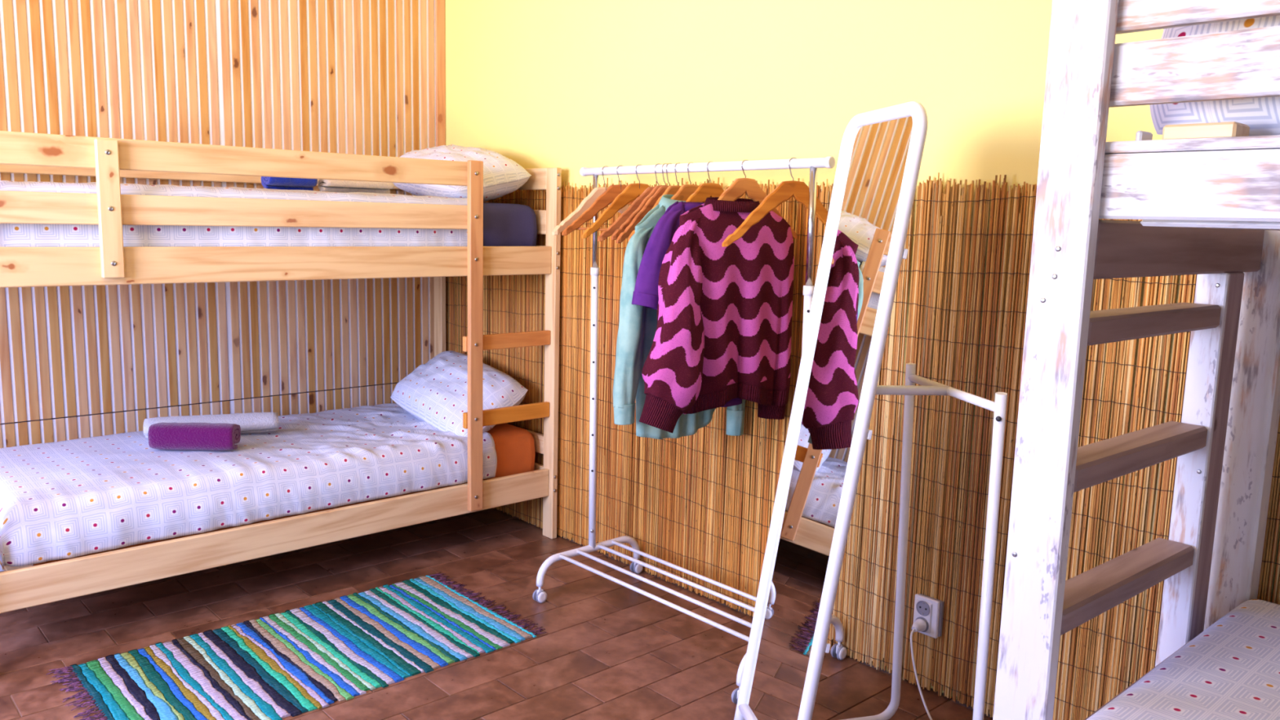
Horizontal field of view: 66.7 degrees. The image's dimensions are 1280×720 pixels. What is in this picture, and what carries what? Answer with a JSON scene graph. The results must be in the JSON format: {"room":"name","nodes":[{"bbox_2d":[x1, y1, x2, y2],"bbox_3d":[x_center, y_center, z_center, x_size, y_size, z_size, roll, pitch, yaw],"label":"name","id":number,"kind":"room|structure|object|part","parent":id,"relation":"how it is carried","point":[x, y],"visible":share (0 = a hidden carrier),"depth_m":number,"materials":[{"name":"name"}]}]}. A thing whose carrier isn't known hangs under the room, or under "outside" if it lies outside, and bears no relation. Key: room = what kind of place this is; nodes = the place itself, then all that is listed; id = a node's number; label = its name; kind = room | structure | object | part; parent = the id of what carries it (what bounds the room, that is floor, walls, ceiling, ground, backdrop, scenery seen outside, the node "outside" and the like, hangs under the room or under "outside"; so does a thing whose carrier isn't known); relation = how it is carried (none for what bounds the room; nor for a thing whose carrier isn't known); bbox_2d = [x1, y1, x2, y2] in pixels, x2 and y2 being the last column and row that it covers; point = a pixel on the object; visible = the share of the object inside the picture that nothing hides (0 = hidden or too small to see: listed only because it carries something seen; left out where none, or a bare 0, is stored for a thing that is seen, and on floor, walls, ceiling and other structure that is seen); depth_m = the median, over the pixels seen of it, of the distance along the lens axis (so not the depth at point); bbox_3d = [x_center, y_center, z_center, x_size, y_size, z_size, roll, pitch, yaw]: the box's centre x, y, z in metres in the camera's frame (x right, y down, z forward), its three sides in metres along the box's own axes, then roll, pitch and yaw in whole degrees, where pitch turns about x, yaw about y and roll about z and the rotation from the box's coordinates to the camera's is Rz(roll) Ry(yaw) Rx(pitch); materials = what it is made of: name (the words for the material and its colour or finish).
{"room":"dormitory","nodes":[
{"label":"dormitory","id":0,"kind":"room"},
{"bbox_2d":[0,0,435,571],"bbox_3d":[-2.776,-0.478,3.196,4.825,2.800,0.104,-6,11,-42],"label":"wall","id":1,"kind":"structure","parent":0,"point":[350,77],"depth_m":4.02,"materials":[{"name":"brown wood"}]},
{"bbox_2d":[435,0,446,351],"bbox_3d":[-0.970,-0.700,4.742,0.048,2.720,0.012,-6,11,-42],"label":"trim","id":2,"kind":"structure","parent":1,"relation":"attached to","point":[439,4],"depth_m":4.64,"materials":[{"name":"orange wood"}]},
{"bbox_2d":[0,507,992,719],"bbox_3d":[-0.593,1.275,0.978,4.825,0.080,6.510,-6,11,-42],"label":"floor","id":3,"kind":"structure","parent":0,"point":[609,650],"depth_m":3.19,"materials":[{"name":"tile"}]},
{"bbox_2d":[0,130,561,613],"bbox_3d":[-1.439,0.012,3.744,2.090,1.578,0.979,-6,11,-42],"label":"bunk bed","id":4,"kind":"object","parent":3,"relation":"on","point":[109,160],"visible":0.8,"depth_m":3.30,"materials":[{"name":"brown wood"}]},
{"bbox_3d":[-1.740,-0.778,3.985,2.032,0.091,0.024,-6,11,-42],"label":"rail","id":5,"kind":"part","parent":4,"relation":"part of","materials":[{"name":"brown wood"}]},
{"bbox_3d":[-1.248,-0.649,3.192,1.683,0.091,0.024,-6,11,-42],"label":"rail","id":6,"kind":"part","parent":4,"relation":"part of","materials":[{"name":"brown wood"}]},
{"bbox_3d":[-1.252,-0.487,3.216,1.683,0.091,0.024,-6,11,-42],"label":"rail","id":7,"kind":"part","parent":4,"relation":"part of","materials":[{"name":"brown wood"}]},
{"bbox_3d":[-1.127,-0.334,3.357,2.032,0.114,0.024,-6,11,-42],"label":"rail","id":8,"kind":"part","parent":4,"relation":"part of","materials":[{"name":"brown wood"}]},
{"bbox_2d":[32,422,535,565],"bbox_3d":[-1.408,0.429,3.853,1.873,0.226,0.849,-6,11,-42],"label":"mattress","id":9,"kind":"object","parent":4,"relation":"on","point":[514,446],"visible":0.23,"depth_m":4.07,"materials":[{"name":"orange fabric"}]},
{"bbox_2d":[0,402,497,566],"bbox_3d":[-1.519,0.399,3.733,1.716,0.200,0.902,-6,11,-42],"label":"sheet","id":10,"kind":"object","parent":9,"relation":"on","point":[68,499],"visible":0.86,"depth_m":3.38,"materials":[{"name":"white fabric"}]},
{"bbox_2d":[147,422,240,450],"bbox_3d":[-1.631,0.281,3.566,0.298,0.099,0.100,1,8,-3],"label":"towel","id":11,"kind":"object","parent":10,"relation":"on","point":[162,436],"visible":1,"depth_m":3.52,"materials":[{"name":"purple fabric"}]},
{"bbox_2d":[142,412,278,438],"bbox_3d":[-1.664,0.253,3.789,0.477,0.081,0.134,-2,9,-22],"label":"towel","id":12,"kind":"object","parent":10,"relation":"on","point":[253,422],"visible":0.65,"depth_m":3.78,"materials":[{"name":"fabric"}]},
{"bbox_2d":[390,351,527,436],"bbox_3d":[-0.800,0.145,4.256,0.372,0.313,0.660,-6,11,-42],"label":"pillow","id":13,"kind":"object","parent":10,"relation":"on","point":[435,393],"visible":0.71,"depth_m":4.13,"materials":[{"name":"white fabric"}]},
{"bbox_3d":[-0.980,-0.123,4.764,0.028,1.572,0.070,-6,11,-42],"label":"post","id":14,"kind":"part","parent":4,"relation":"part of","materials":[{"name":"brown wood"}]},
{"bbox_3d":[-0.645,-0.079,3.808,0.060,1.378,0.024,-6,11,-42],"label":"ladder post","id":15,"kind":"part","parent":4,"relation":"part of","materials":[{"name":"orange wood"}]},
{"bbox_2d":[483,202,537,246],"bbox_3d":[-1.385,-0.513,3.724,1.883,0.223,0.834,-6,11,-42],"label":"mattress","id":16,"kind":"object","parent":4,"relation":"on","point":[504,224],"visible":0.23,"depth_m":3.94,"materials":[{"name":"blue fabric"}]},
{"bbox_2d":[0,180,467,246],"bbox_3d":[-1.522,-0.515,3.590,1.625,0.246,0.862,-6,11,-42],"label":"sheet","id":17,"kind":"object","parent":16,"relation":"on","point":[11,234],"visible":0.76,"depth_m":3.19,"materials":[{"name":"white fabric"}]},
{"bbox_2d":[261,176,317,190],"bbox_3d":[-1.306,-0.667,3.621,0.180,0.073,0.102,-6,11,-42],"label":"towel","id":18,"kind":"object","parent":17,"relation":"on","point":[276,183],"visible":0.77,"depth_m":3.59,"materials":[{"name":"blue fabric"}]},
{"bbox_2d":[317,179,394,193],"bbox_3d":[-1.102,-0.675,3.780,0.275,0.051,0.104,-6,11,-42],"label":"towel","id":19,"kind":"object","parent":17,"relation":"on","point":[328,185],"visible":0.91,"depth_m":3.74,"materials":[{"name":"beige fabric"}]},
{"bbox_2d":[393,144,531,202],"bbox_3d":[-0.789,-0.792,4.142,0.377,0.267,0.670,-6,11,-42],"label":"pillow","id":20,"kind":"object","parent":16,"relation":"on","point":[502,175],"visible":0.59,"depth_m":3.97,"materials":[{"name":"white fabric"}]},
{"bbox_3d":[-0.372,-0.011,4.103,0.028,1.572,0.070,-6,11,-42],"label":"post","id":21,"kind":"part","parent":4,"relation":"part of","materials":[{"name":"brown wood"}]},
{"bbox_2d":[45,572,546,719],"bbox_3d":[-1.028,0.912,3.065,1.345,0.011,0.720,-6,11,-42],"label":"rag rug","id":22,"kind":"object","parent":3,"relation":"on","point":[294,662],"visible":1,"depth_m":3.00,"materials":[{"name":"multicoloured fabric"}]},
{"bbox_2d":[532,155,847,703],"bbox_3d":[0.141,0.138,3.210,0.512,1.560,1.101,-6,11,-42],"label":"clothes rack","id":23,"kind":"object","parent":3,"relation":"on","point":[838,651],"visible":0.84,"depth_m":3.29,"materials":[{"name":"white metal"}]},
{"bbox_2d":[551,165,629,235],"bbox_3d":[-0.119,-0.560,3.424,0.434,0.244,0.054,-4,10,-33],"label":"clothes hanger","id":24,"kind":"object","parent":23,"relation":"hanging from","point":[595,193],"visible":0.48,"depth_m":3.38,"materials":[{"name":"brown wood"}]},
{"bbox_2d":[561,164,638,235],"bbox_3d":[-0.066,-0.551,3.366,0.434,0.244,0.038,-2,9,-25],"label":"clothes hanger","id":25,"kind":"object","parent":23,"relation":"hanging from","point":[607,197],"visible":0.5,"depth_m":3.33,"materials":[{"name":"brown wood"}]},
{"bbox_2d":[582,164,649,238],"bbox_3d":[-0.002,-0.536,3.297,0.434,0.250,0.029,-3,10,-30],"label":"clothes hanger","id":26,"kind":"object","parent":23,"relation":"hanging from","point":[632,191],"visible":0.58,"depth_m":3.26,"materials":[{"name":"brown wood"}]},
{"bbox_2d":[597,163,660,241],"bbox_3d":[0.062,-0.521,3.227,0.434,0.258,0.034,-2,9,-25],"label":"clothes hanger","id":27,"kind":"object","parent":23,"relation":"hanging from","point":[624,216],"visible":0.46,"depth_m":3.18,"materials":[{"name":"brown wood"}]},
{"bbox_2d":[611,163,668,239],"bbox_3d":[0.083,-0.521,3.204,0.434,0.251,0.024,-5,10,-37],"label":"clothes hanger","id":28,"kind":"object","parent":23,"relation":"hanging from","point":[628,220],"visible":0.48,"depth_m":3.13,"materials":[{"name":"brown wood"}]},
{"bbox_2d":[616,163,671,243],"bbox_3d":[0.096,-0.514,3.191,0.434,0.261,0.024,-5,11,-39],"label":"clothes hanger","id":29,"kind":"object","parent":23,"relation":"hanging from","point":[652,200],"visible":0.44,"depth_m":3.12,"materials":[{"name":"brown wood"}]},
{"bbox_2d":[627,162,680,240],"bbox_3d":[0.123,-0.513,3.161,0.434,0.253,0.024,-7,11,-43],"label":"clothes hanger","id":30,"kind":"object","parent":23,"relation":"hanging from","point":[673,189],"visible":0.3,"depth_m":3.13,"materials":[{"name":"brown wood"}]},
{"bbox_3d":[0.030,0.770,3.184,0.014,0.014,0.955,-6,11,-42],"label":"shelf rod","id":31,"kind":"part","parent":23,"relation":"part of","materials":[{"name":"white metal"}]},
{"bbox_3d":[0.089,0.764,3.237,0.014,0.014,0.955,-6,11,-42],"label":"shelf rod","id":32,"kind":"part","parent":23,"relation":"part of","materials":[{"name":"white metal"}]},
{"bbox_3d":[0.164,0.756,3.304,0.014,0.014,0.955,-6,11,-42],"label":"shelf rod","id":33,"kind":"part","parent":23,"relation":"part of","materials":[{"name":"white metal"}]},
{"bbox_3d":[0.215,0.751,3.350,0.014,0.014,0.955,-6,11,-42],"label":"shelf rod","id":34,"kind":"part","parent":23,"relation":"part of","materials":[{"name":"white metal"}]},
{"bbox_2d":[671,161,698,200],"bbox_3d":[0.161,-0.510,3.119,0.434,0.246,0.017,-6,11,-42],"label":"clothes hanger","id":35,"kind":"object","parent":23,"relation":"hanging from","point":[685,191],"visible":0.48,"depth_m":3.09,"materials":[{"name":"brown wood"}]},
{"bbox_2d":[613,194,746,439],"bbox_3d":[0.132,-0.128,3.140,0.564,0.800,0.124,-5,11,-38],"label":"shirt","id":36,"kind":"object","parent":35,"relation":"hanging from","point":[637,324],"visible":0.36,"depth_m":2.98,"materials":[{"name":"teal fabric"}]},
{"bbox_3d":[0.164,-0.614,3.104,0.029,0.036,1.077,-6,11,-42],"label":"hanging rail","id":37,"kind":"part","parent":23,"relation":"part of","materials":[{"name":"white metal"}]},
{"bbox_2d":[684,160,724,212],"bbox_3d":[0.220,-0.499,3.055,0.434,0.246,0.017,-5,10,-36],"label":"clothes hanger","id":38,"kind":"object","parent":23,"relation":"hanging from","point":[705,190],"visible":0.43,"depth_m":3.03,"materials":[{"name":"brown wood"}]},
{"bbox_2d":[631,200,742,407],"bbox_3d":[0.189,-0.169,3.083,0.537,0.657,0.089,-5,11,-38],"label":"t-shirt","id":39,"kind":"object","parent":38,"relation":"hanging from","point":[645,294],"visible":0.14,"depth_m":2.92,"materials":[{"name":"purple fabric"}]},
{"bbox_2d":[717,159,797,239],"bbox_3d":[0.318,-0.488,2.948,0.434,0.235,0.016,-4,10,-33],"label":"clothes hanger","id":40,"kind":"object","parent":23,"relation":"hanging from","point":[740,186],"visible":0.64,"depth_m":2.94,"materials":[{"name":"brown wood"}]},
{"bbox_2d":[639,196,794,433],"bbox_3d":[0.251,-0.137,2.949,0.644,0.705,0.170,-6,11,-43],"label":"sweater","id":41,"kind":"object","parent":40,"relation":"hanging from","point":[723,334],"visible":0.98,"depth_m":2.89,"materials":[{"name":"fabric"}]},
{"bbox_2d":[721,157,828,246],"bbox_3d":[0.441,-0.455,2.815,0.434,0.258,0.018,-2,9,-21],"label":"clothes hanger","id":42,"kind":"object","parent":23,"relation":"hanging from","point":[799,190],"visible":0.8,"depth_m":2.79,"materials":[{"name":"brown wood"}]},
{"bbox_2d":[733,101,1007,719],"bbox_3d":[0.553,0.234,2.342,0.519,1.640,0.505,0,8,-10],"label":"mirror","id":43,"kind":"object","parent":3,"relation":"on","point":[863,250],"visible":1,"depth_m":2.30,"materials":[{"name":"white metal"}]},
{"bbox_3d":[0.438,0.199,2.333,0.206,1.525,0.393,0,8,-12],"label":"glass","id":44,"kind":"part","parent":43,"relation":"part of","materials":[{"name":"white mirror"}]},
{"bbox_3d":[0.502,0.514,2.566,0.492,1.020,0.062,-1,9,-15],"label":"leg","id":45,"kind":"part","parent":43,"relation":"part of","materials":[{"name":"white metal"}]},
{"bbox_3d":[0.596,0.571,2.191,0.492,1.020,0.111,0,9,-12],"label":"leg","id":46,"kind":"part","parent":43,"relation":"part of","materials":[{"name":"white metal"}]},
{"bbox_3d":[0.779,0.128,2.113,0.012,0.012,0.004,6,10,31],"label":"knob","id":47,"kind":"part","parent":43,"relation":"part of","materials":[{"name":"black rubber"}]},
{"bbox_2d":[992,0,1279,719],"bbox_3d":[1.665,0.115,1.074,1.042,2.300,2.226,-6,11,-42],"label":"bunk bed","id":48,"kind":"object","parent":3,"relation":"on","point":[1206,197],"visible":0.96,"depth_m":1.63,"materials":[{"name":"paint"}]},
{"bbox_3d":[0.687,0.011,1.617,0.034,2.300,0.093,-6,11,-42],"label":"post","id":49,"kind":"part","parent":48,"relation":"part of","materials":[{"name":"white paint"}]},
{"bbox_3d":[1.406,-0.158,0.850,0.030,0.102,2.095,-6,11,-42],"label":"guard rail","id":50,"kind":"part","parent":48,"relation":"part of","materials":[{"name":"white paint"}]},
{"bbox_3d":[1.415,-0.219,0.848,0.050,0.018,2.095,-6,11,-42],"label":"guard rail","id":51,"kind":"part","parent":48,"relation":"part of","materials":[{"name":"white paint"}]},
{"bbox_3d":[1.410,-0.329,0.825,0.030,0.095,2.095,-6,11,-42],"label":"guard rail","id":52,"kind":"part","parent":48,"relation":"part of","materials":[{"name":"white paint"}]},
{"bbox_3d":[1.413,-0.444,0.808,0.030,0.100,2.095,-6,11,-42],"label":"guard rail","id":53,"kind":"part","parent":48,"relation":"part of","materials":[{"name":"white paint"}]},
{"bbox_3d":[1.349,-0.048,2.135,0.070,2.300,0.117,-6,11,-42],"label":"post","id":54,"kind":"part","parent":48,"relation":"part of","materials":[{"name":"white paint"}]},
{"bbox_3d":[1.736,-0.190,1.070,0.718,0.115,1.928,-6,11,-42],"label":"mattress","id":55,"kind":"object","parent":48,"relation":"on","visible":0},
{"bbox_2d":[1149,15,1279,136],"bbox_3d":[1.166,-0.510,1.360,0.198,0.376,0.829,-6,11,-42],"label":"pillow","id":56,"kind":"object","parent":55,"relation":"on","point":[1261,115],"visible":0.21,"depth_m":1.53,"materials":[{"name":"white fabric"}]},
{"bbox_2d":[444,0,1279,710],"bbox_3d":[1.266,-0.264,2.424,0.100,2.800,6.710,-6,11,-42],"label":"wall","id":57,"kind":"structure","parent":0,"point":[570,86],"depth_m":3.27,"materials":[{"name":"yellow paint"}]},
{"bbox_2d":[445,172,1279,719],"bbox_3d":[1.080,0.261,2.577,0.017,1.544,6.074,-6,11,-42],"label":"mat","id":58,"kind":"object","parent":57,"relation":"attached to","point":[699,531],"visible":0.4,"depth_m":2.86,"materials":[{"name":"wood"}]},
{"bbox_2d":[913,593,943,638],"bbox_3d":[0.847,0.754,2.865,0.030,0.113,0.084,-6,11,-42],"label":"wall socket","id":59,"kind":"object","parent":58,"relation":"attached to","point":[929,609],"visible":0.87,"depth_m":2.85,"materials":[{"name":"grey plastic"}]},
{"bbox_2d":[910,617,932,719],"bbox_3d":[0.825,0.911,2.635,0.060,0.232,0.518,1,8,-4],"label":"power cord","id":60,"kind":"object","parent":59,"relation":"attached to","point":[920,624],"visible":1,"depth_m":2.82,"materials":[{"name":"white plastic"}]},
{"bbox_2d":[915,616,928,631],"bbox_3d":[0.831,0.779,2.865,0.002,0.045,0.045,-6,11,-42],"label":"plug","id":61,"kind":"object","parent":59,"relation":"attached to","point":[926,618],"depth_m":2.85,"materials":[{"name":"grey plastic"}]},
{"bbox_2d":[915,600,929,616],"bbox_3d":[0.832,0.730,2.857,0.002,0.045,0.045,-6,11,-42],"label":"outlet","id":62,"kind":"object","parent":59,"relation":"attached to","point":[922,607],"depth_m":2.86,"materials":[{"name":"grey plastic"}]},
{"bbox_3d":[0.834,0.754,2.863,0.005,0.089,0.052,-6,11,-42],"label":"plate","id":63,"kind":"part","parent":59,"relation":"part of","materials":[{"name":"white plastic"}]},
{"bbox_3d":[1.642,0.781,1.147,0.888,0.188,1.928,-6,11,-42],"label":"mattress","id":64,"kind":"object","parent":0,"visible":0},
{"bbox_2d":[1086,599,1279,719],"bbox_3d":[1.641,0.763,1.139,0.930,0.184,1.972,-6,11,-42],"label":"sheet","id":65,"kind":"object","parent":64,"relation":"on","point":[1230,670],"visible":1,"depth_m":1.74,"materials":[{"name":"white fabric"}]}
]}

